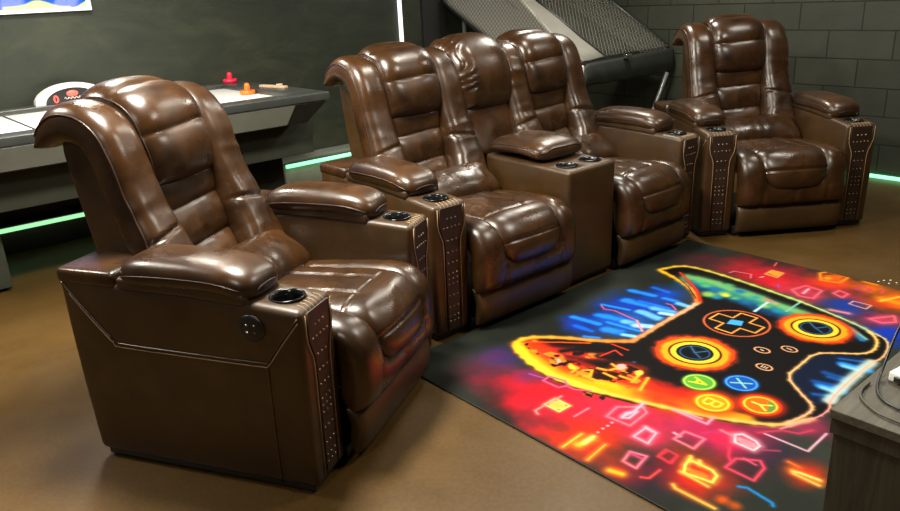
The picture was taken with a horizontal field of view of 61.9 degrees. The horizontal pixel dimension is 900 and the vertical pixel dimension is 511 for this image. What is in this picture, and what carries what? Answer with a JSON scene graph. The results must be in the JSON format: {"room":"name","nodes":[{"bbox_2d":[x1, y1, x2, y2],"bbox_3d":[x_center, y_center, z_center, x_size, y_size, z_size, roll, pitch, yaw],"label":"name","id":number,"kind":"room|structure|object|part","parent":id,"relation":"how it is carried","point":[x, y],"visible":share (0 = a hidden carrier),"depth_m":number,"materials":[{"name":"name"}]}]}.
{"room":"game room","nodes":[
{"label":"game room","id":0,"kind":"room"},
{"bbox_2d":[0,0,482,223],"bbox_3d":[-2.220,-1.557,5.319,8.440,2.600,0.100,-18,25,-37],"label":"wall","id":1,"kind":"structure","parent":0,"point":[290,43],"depth_m":5.57,"materials":[{"name":"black paint"}]},
{"bbox_2d":[0,212,84,233],"bbox_3d":[-2.417,-0.320,5.263,2.650,0.028,0.015,-18,25,-37],"label":"led strip","id":2,"kind":"object","parent":1,"relation":"attached to","point":[35,224],"visible":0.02,"depth_m":5.01,"materials":[{"name":"green plastic"}]},
{"bbox_2d":[0,207,91,254],"bbox_3d":[-2.450,-0.273,5.349,2.680,0.185,0.130,-18,25,-37],"label":"baseboard","id":3,"kind":"structure","parent":1,"relation":"attached to","point":[27,239],"depth_m":5.05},
{"bbox_2d":[0,0,91,14],"bbox_3d":[-2.975,-1.802,4.473,1.460,0.720,0.034,-18,25,-37],"label":"wall picture","id":4,"kind":"object","parent":1,"relation":"attached to","point":[6,6],"visible":1,"depth_m":4.82,"materials":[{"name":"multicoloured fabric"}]},
{"bbox_2d":[0,0,86,10],"bbox_3d":[-2.965,-1.798,4.460,1.400,0.670,0.001,-18,25,-37],"label":"print","id":5,"kind":"object","parent":4,"relation":"attached to","point":[4,4],"depth_m":4.81},
{"bbox_2d":[397,0,403,41],"bbox_3d":[-0.442,-2.121,6.656,0.028,2.400,0.030,-18,25,-37],"label":"light strip","id":6,"kind":"object","parent":1,"relation":"attached to","point":[399,5],"visible":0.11,"depth_m":6.66,"materials":[{"name":"white paint"}]},
{"bbox_2d":[420,0,446,47],"bbox_3d":[-0.141,-1.982,6.969,0.270,2.100,0.030,-18,25,-37],"label":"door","id":7,"kind":"structure","parent":1,"relation":"in","point":[433,15],"depth_m":6.88,"materials":[{"name":"black paint"}]},
{"bbox_2d":[0,173,899,510],"bbox_3d":[0.485,0.618,2.834,8.440,0.100,8.200,-18,25,-37],"label":"floor","id":8,"kind":"structure","parent":0,"point":[438,451],"depth_m":2.65,"materials":[{"name":"concrete"}]},
{"bbox_2d":[0,81,329,289],"bbox_3d":[-2.093,-0.473,4.759,2.410,0.920,1.301,-18,25,-37],"label":"table","id":9,"kind":"object","parent":8,"relation":"on","point":[270,125],"visible":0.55,"depth_m":4.61,"materials":[{"name":"black laminate"}]},
{"bbox_3d":[-2.688,-0.032,4.202,0.295,0.479,0.210,-18,25,-37],"label":"leg","id":10,"kind":"part","parent":9,"relation":"part of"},
{"bbox_2d":[34,82,93,106],"bbox_3d":[-2.514,-1.083,4.973,0.460,0.125,0.071,-18,25,-37],"label":"scoreboard","id":11,"kind":"object","parent":9,"relation":"on","point":[68,91],"visible":0.61,"depth_m":4.91,"materials":[{"name":"white plastic"}]},
{"bbox_3d":[-2.496,-1.012,5.039,2.410,0.052,0.130,-18,25,-37],"label":"rail","id":12,"kind":"part","parent":9,"relation":"part of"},
{"bbox_3d":[-1.791,-0.627,4.125,2.120,0.120,0.057,-18,25,-37],"label":"panel","id":13,"kind":"part","parent":9,"relation":"part of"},
{"bbox_3d":[-1.740,-0.753,4.198,2.410,0.052,0.150,-18,25,-37],"label":"rail","id":14,"kind":"part","parent":9,"relation":"part of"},
{"bbox_2d":[223,72,236,82],"bbox_3d":[-1.667,-1.349,5.674,0.104,0.077,0.104,-18,25,-37],"label":"mallet","id":15,"kind":"object","parent":9,"relation":"on","point":[229,79],"visible":1,"depth_m":5.65,"materials":[{"name":"red plastic"}]},
{"bbox_3d":[-1.667,-1.355,5.672,0.042,0.065,0.042,-18,25,-37],"label":"knob","id":16,"kind":"part","parent":15,"relation":"part of","materials":[{"name":"red plastic"}]},
{"bbox_2d":[240,83,254,94],"bbox_3d":[-1.400,-1.152,5.175,0.104,0.077,0.104,-18,25,-37],"label":"mallet","id":17,"kind":"object","parent":9,"relation":"on","point":[247,91],"visible":1,"depth_m":5.15,"materials":[{"name":"orange plastic"}]},
{"bbox_3d":[-1.400,-1.158,5.173,0.042,0.065,0.042,-18,25,-37],"label":"knob","id":18,"kind":"part","parent":17,"relation":"part of","materials":[{"name":"orange plastic"}]},
{"bbox_3d":[-1.385,-0.467,5.241,0.420,0.479,0.210,-18,25,-37],"label":"leg","id":19,"kind":"part","parent":9,"relation":"part of","materials":[{"name":"black laminate"}]},
{"bbox_3d":[-1.285,-1.163,5.289,0.200,0.052,1.020,-18,25,-37],"label":"rail","id":20,"kind":"part","parent":9,"relation":"part of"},
{"bbox_2d":[259,83,287,88],"bbox_3d":[-1.223,-1.175,5.189,0.260,0.030,0.040,12,24,36],"label":"block","id":21,"kind":"object","parent":9,"relation":"on","point":[279,86],"visible":1,"depth_m":5.16,"materials":[{"name":"beige wood"}]},
{"bbox_2d":[33,75,433,490],"bbox_3d":[-0.732,-0.032,2.793,1.237,1.249,1.072,4,21,19],"label":"recliner","id":22,"kind":"object","parent":8,"relation":"on","point":[223,323],"visible":1,"depth_m":2.50,"materials":[{"name":"brown leather"}]},
{"bbox_3d":[-1.040,-0.158,2.861,0.366,0.768,0.600,4,21,19],"label":"backrest","id":23,"kind":"part","parent":22,"relation":"part of","materials":[{"name":"brown leather"}]},
{"bbox_2d":[160,167,237,248],"bbox_3d":[-0.953,-0.126,2.841,0.216,0.485,0.370,4,21,19],"label":"lumbar cushion","id":24,"kind":"object","parent":22,"relation":"on","point":[203,201],"depth_m":2.85,"materials":[{"name":"brown leather"}]},
{"bbox_3d":[-0.814,0.371,2.494,0.899,0.657,0.202,4,21,19],"label":"armrest","id":25,"kind":"part","parent":22,"relation":"part of","materials":[{"name":"brown leather"}]},
{"bbox_3d":[-0.790,0.688,2.603,0.825,0.026,0.170,4,21,19],"label":"rail","id":26,"kind":"part","parent":22,"relation":"part of","materials":[{"name":"black plastic"}]},
{"bbox_3d":[-0.595,0.219,2.243,0.098,0.089,0.009,4,21,19],"label":"control panel","id":27,"kind":"part","parent":22,"relation":"part of","materials":[{"name":"black plastic"}]},
{"bbox_3d":[-0.592,0.540,2.955,0.740,0.050,0.632,4,21,19],"label":"kick plate","id":28,"kind":"part","parent":22,"relation":"part of","materials":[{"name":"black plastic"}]},
{"bbox_2d":[278,266,422,356],"bbox_3d":[-0.431,0.199,2.768,0.621,0.233,0.444,4,21,19],"label":"seat cushion","id":29,"kind":"object","parent":22,"relation":"on","point":[387,301],"depth_m":2.67,"materials":[{"name":"brown leather"}]},
{"bbox_3d":[-0.534,0.091,3.246,0.899,0.657,0.202,4,21,19],"label":"armrest","id":30,"kind":"part","parent":22,"relation":"part of","materials":[{"name":"brown leather"}]},
{"bbox_3d":[-0.465,0.246,2.798,0.663,0.318,0.652,4,21,19],"label":"seat","id":31,"kind":"part","parent":22,"relation":"part of","materials":[{"name":"brown leather"}]},
{"bbox_3d":[-0.212,0.484,2.792,0.083,0.179,0.644,4,21,19],"label":"footrest panel","id":32,"kind":"part","parent":22,"relation":"part of","materials":[{"name":"brown leather"}]},
{"bbox_2d":[282,144,351,183],"bbox_3d":[-0.893,-0.812,6.519,1.340,0.270,0.205,-18,25,-37],"label":"baseboard","id":33,"kind":"structure","parent":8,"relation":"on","point":[310,172],"depth_m":6.21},
{"bbox_3d":[-0.829,-0.878,6.445,1.300,0.027,0.025,-18,25,-37],"label":"led strip","id":34,"kind":"part","parent":33,"relation":"part of","materials":[{"name":"green plastic"}]},
{"bbox_2d":[320,28,699,339],"bbox_3d":[0.373,-0.567,4.129,2.062,1.258,1.238,-18,25,-37],"label":"reclining loveseat","id":35,"kind":"object","parent":8,"relation":"on","point":[527,192],"visible":0.98,"depth_m":3.91,"materials":[{"name":"brown leather"}]},
{"bbox_3d":[-0.217,-0.614,4.029,0.600,0.768,0.366,-18,25,-37],"label":"backrest","id":36,"kind":"part","parent":35,"relation":"part of","materials":[{"name":"brown leather"}]},
{"bbox_3d":[-0.280,-0.060,3.634,0.202,0.657,0.899,-18,25,-37],"label":"armrest","id":37,"kind":"part","parent":35,"relation":"part of","materials":[{"name":"brown leather"}]},
{"bbox_2d":[392,110,447,170],"bbox_3d":[-0.157,-0.568,3.972,0.370,0.485,0.216,-18,25,-37],"label":"lumbar cushion","id":38,"kind":"object","parent":35,"relation":"on","point":[421,136],"depth_m":3.95,"materials":[{"name":"brown leather"}]},
{"bbox_3d":[-0.259,0.258,3.741,0.170,0.026,0.825,-18,25,-37],"label":"rail","id":39,"kind":"part","parent":35,"relation":"part of","materials":[{"name":"brown leather"}]},
{"bbox_3d":[0.103,0.153,3.948,0.630,0.050,0.740,-18,25,-37],"label":"kick plate","id":40,"kind":"part","parent":35,"relation":"part of","materials":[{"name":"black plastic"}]},
{"bbox_2d":[468,104,513,159],"bbox_3d":[0.223,-0.732,4.282,0.430,0.346,0.181,-18,25,-37],"label":"cushion","id":41,"kind":"object","parent":35,"relation":"on","point":[487,123],"depth_m":4.22,"materials":[{"name":"brown leather"}]},
{"bbox_2d":[458,191,559,261],"bbox_3d":[0.210,-0.158,3.684,0.444,0.233,0.623,-18,25,-37],"label":"seat cushion","id":42,"kind":"object","parent":35,"relation":"on","point":[524,227],"depth_m":3.50,"materials":[{"name":"brown leather"}]},
{"bbox_3d":[0.186,-0.118,3.730,0.650,0.318,0.663,-18,25,-37],"label":"seat","id":43,"kind":"part","parent":35,"relation":"part of","materials":[{"name":"brown leather"}]},
{"bbox_3d":[0.365,0.160,3.622,0.642,0.180,0.083,-18,25,-37],"label":"footrest panel","id":44,"kind":"part","parent":35,"relation":"part of","materials":[{"name":"brown leather"}]},
{"bbox_3d":[0.464,-0.608,4.056,0.372,0.107,0.417,-18,25,-37],"label":"console lid","id":45,"kind":"part","parent":35,"relation":"part of","materials":[{"name":"brown leather"}]},
{"bbox_2d":[530,88,570,135],"bbox_3d":[0.608,-0.823,4.581,0.370,0.485,0.216,-18,25,-37],"label":"lumbar cushion","id":46,"kind":"object","parent":35,"relation":"on","point":[551,107],"depth_m":4.56,"materials":[{"name":"brown leather"}]},
{"bbox_3d":[0.554,0.047,4.217,0.350,0.026,0.550,-18,25,-37],"label":"rail","id":47,"kind":"part","parent":35,"relation":"part of","materials":[{"name":"brown leather"}]},
{"bbox_3d":[0.879,-0.106,4.566,0.570,0.050,0.740,-18,25,-37],"label":"kick plate","id":48,"kind":"part","parent":35,"relation":"part of","materials":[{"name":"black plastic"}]},
{"bbox_2d":[606,157,680,212],"bbox_3d":[0.985,-0.417,4.302,0.444,0.233,0.622,-18,25,-37],"label":"seat cushion","id":49,"kind":"object","parent":35,"relation":"on","point":[655,184],"depth_m":4.09,"materials":[{"name":"brown leather"}]},
{"bbox_3d":[1.113,-0.524,4.744,0.202,0.657,0.899,-18,25,-37],"label":"armrest","id":50,"kind":"part","parent":35,"relation":"part of","materials":[{"name":"brown leather"}]},
{"bbox_3d":[1.141,-0.099,4.240,0.582,0.180,0.083,-18,25,-37],"label":"footrest panel","id":51,"kind":"part","parent":35,"relation":"part of","materials":[{"name":"brown leather"}]},
{"bbox_3d":[0.962,-0.377,4.349,0.590,0.318,0.663,-18,25,-37],"label":"seat","id":52,"kind":"part","parent":35,"relation":"part of","materials":[{"name":"brown leather"}]},
{"bbox_2d":[440,0,673,108],"bbox_3d":[0.969,-2.009,6.743,1.352,2.205,1.687,-18,25,-37],"label":"game","id":53,"kind":"object","parent":8,"relation":"on","point":[492,18],"visible":0.67,"depth_m":6.41,"materials":[{"name":"fabric"}]},
{"bbox_3d":[0.157,-1.571,7.040,0.034,1.250,0.036,-18,25,-37],"label":"leg","id":54,"kind":"part","parent":53,"relation":"part of","materials":[{"name":"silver metal"}]},
{"bbox_3d":[0.598,-2.185,6.379,0.322,0.979,1.652,-18,25,-37],"label":"padded rail","id":55,"kind":"part","parent":53,"relation":"part of","materials":[{"name":"fabric"}]},
{"bbox_3d":[1.831,-1.287,6.790,0.261,0.731,0.036,0,20,8],"label":"leg","id":56,"kind":"part","parent":53,"relation":"part of","materials":[{"name":"silver metal"}]},
{"bbox_2d":[422,240,899,510],"bbox_3d":[1.242,0.403,3.170,2.204,0.008,1.955,-18,25,-37],"label":"area rug","id":57,"kind":"object","parent":8,"relation":"on","point":[688,375],"visible":0.98,"depth_m":3.04,"materials":[{"name":"multicoloured carpet"}]},
{"bbox_2d":[822,351,899,510],"bbox_3d":[1.665,0.450,2.223,1.580,0.492,0.444,-18,25,-37],"label":"media console","id":58,"kind":"object","parent":57,"relation":"on","point":[864,463],"visible":1,"depth_m":1.81,"materials":[{"name":"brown wood"}]},
{"bbox_3d":[1.091,0.657,1.757,0.020,0.467,0.415,-18,25,-37],"label":"panel","id":59,"kind":"part","parent":58,"relation":"part of","materials":[{"name":"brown wood"}]},
{"bbox_2d":[859,381,899,423],"bbox_3d":[1.034,0.357,1.821,0.055,0.006,0.203,-1,20,7],"label":"cable","id":60,"kind":"object","parent":58,"relation":"on","point":[869,382],"visible":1,"depth_m":1.80,"materials":[{"name":"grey rubber"}]},
{"bbox_2d":[876,324,899,410],"bbox_3d":[1.370,0.169,2.003,0.818,0.210,0.166,-16,23,-32],"label":"cable","id":61,"kind":"object","parent":58,"relation":"on","point":[898,328],"visible":1,"depth_m":1.93,"materials":[{"name":"black rubber"}]},
{"bbox_2d":[889,366,899,383],"bbox_3d":[1.180,0.307,1.914,0.106,0.028,0.072,-15,23,-30],"label":"power adapter","id":62,"kind":"object","parent":58,"relation":"on","point":[894,375],"visible":1,"depth_m":1.91,"materials":[{"name":"white plastic"}]},
{"bbox_2d":[893,377,899,383],"bbox_3d":[1.138,0.318,1.892,0.007,0.014,0.036,-15,23,-30],"label":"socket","id":63,"kind":"object","parent":62,"relation":"attached to","point":[895,379],"depth_m":1.90,"materials":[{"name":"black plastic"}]},
{"bbox_2d":[654,13,875,235],"bbox_3d":[1.964,-0.901,4.856,1.072,1.249,1.237,-4,20,-4],"label":"recliner","id":64,"kind":"object","parent":8,"relation":"on","point":[800,160],"visible":0.98,"depth_m":4.57,"materials":[{"name":"brown leather"}]},
{"bbox_3d":[1.928,-1.111,5.121,0.600,0.768,0.366,-4,20,-4],"label":"backrest","id":65,"kind":"part","parent":64,"relation":"part of","materials":[{"name":"brown leather"}]},
{"bbox_3d":[1.559,-0.593,4.872,0.202,0.657,0.899,-4,20,-4],"label":"armrest","id":66,"kind":"part","parent":64,"relation":"part of","materials":[{"name":"brown leather"}]},
{"bbox_3d":[1.576,-0.274,4.977,0.170,0.026,0.825,-4,20,-4],"label":"rail","id":67,"kind":"part","parent":64,"relation":"part of","materials":[{"name":"brown leather"}]},
{"bbox_2d":[716,70,760,116],"bbox_3d":[1.938,-1.055,5.045,0.370,0.485,0.216,-4,20,-4],"label":"lumbar cushion","id":68,"kind":"object","parent":64,"relation":"on","point":[738,92],"depth_m":5.02,"materials":[{"name":"brown leather"}]},
{"bbox_3d":[2.004,-0.298,4.946,0.632,0.050,0.740,-4,20,-4],"label":"kick plate","id":69,"kind":"part","parent":64,"relation":"part of","materials":[{"name":"brown leather"}]},
{"bbox_2d":[737,137,826,188],"bbox_3d":[2.004,-0.589,4.641,0.444,0.233,0.621,-4,20,-4],"label":"seat cushion","id":70,"kind":"object","parent":64,"relation":"on","point":[781,162],"depth_m":4.38,"materials":[{"name":"brown leather"}]},
{"bbox_3d":[2.038,-0.248,4.532,0.644,0.179,0.083,-4,20,-4],"label":"footrest panel","id":71,"kind":"part","parent":64,"relation":"part of","materials":[{"name":"brown leather"}]},
{"bbox_3d":[2.003,-0.553,4.696,0.652,0.318,0.663,-4,20,-4],"label":"seat","id":72,"kind":"part","parent":64,"relation":"part of","materials":[{"name":"brown leather"}]},
{"bbox_3d":[2.404,-0.658,4.935,0.202,0.657,0.899,-4,20,-4],"label":"armrest","id":73,"kind":"part","parent":64,"relation":"part of","materials":[{"name":"brown leather"}]},
{"bbox_3d":[2.421,-0.340,5.040,0.170,0.026,0.825,-4,20,-4],"label":"rail","id":74,"kind":"part","parent":64,"relation":"part of","materials":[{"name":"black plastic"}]},
{"bbox_2d":[540,0,899,177],"bbox_3d":[3.575,-1.705,4.899,0.100,2.600,8.200,-18,25,-37],"label":"wall","id":75,"kind":"structure","parent":0,"point":[849,48],"depth_m":5.82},
{"bbox_2d":[869,174,899,180],"bbox_3d":[4.527,-0.157,4.244,0.030,0.023,5.120,-18,25,-37],"label":"led strip","id":76,"kind":"object","parent":75,"relation":"attached to","point":[871,175],"visible":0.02,"depth_m":5.63,"materials":[{"name":"green plastic"}]}
]}

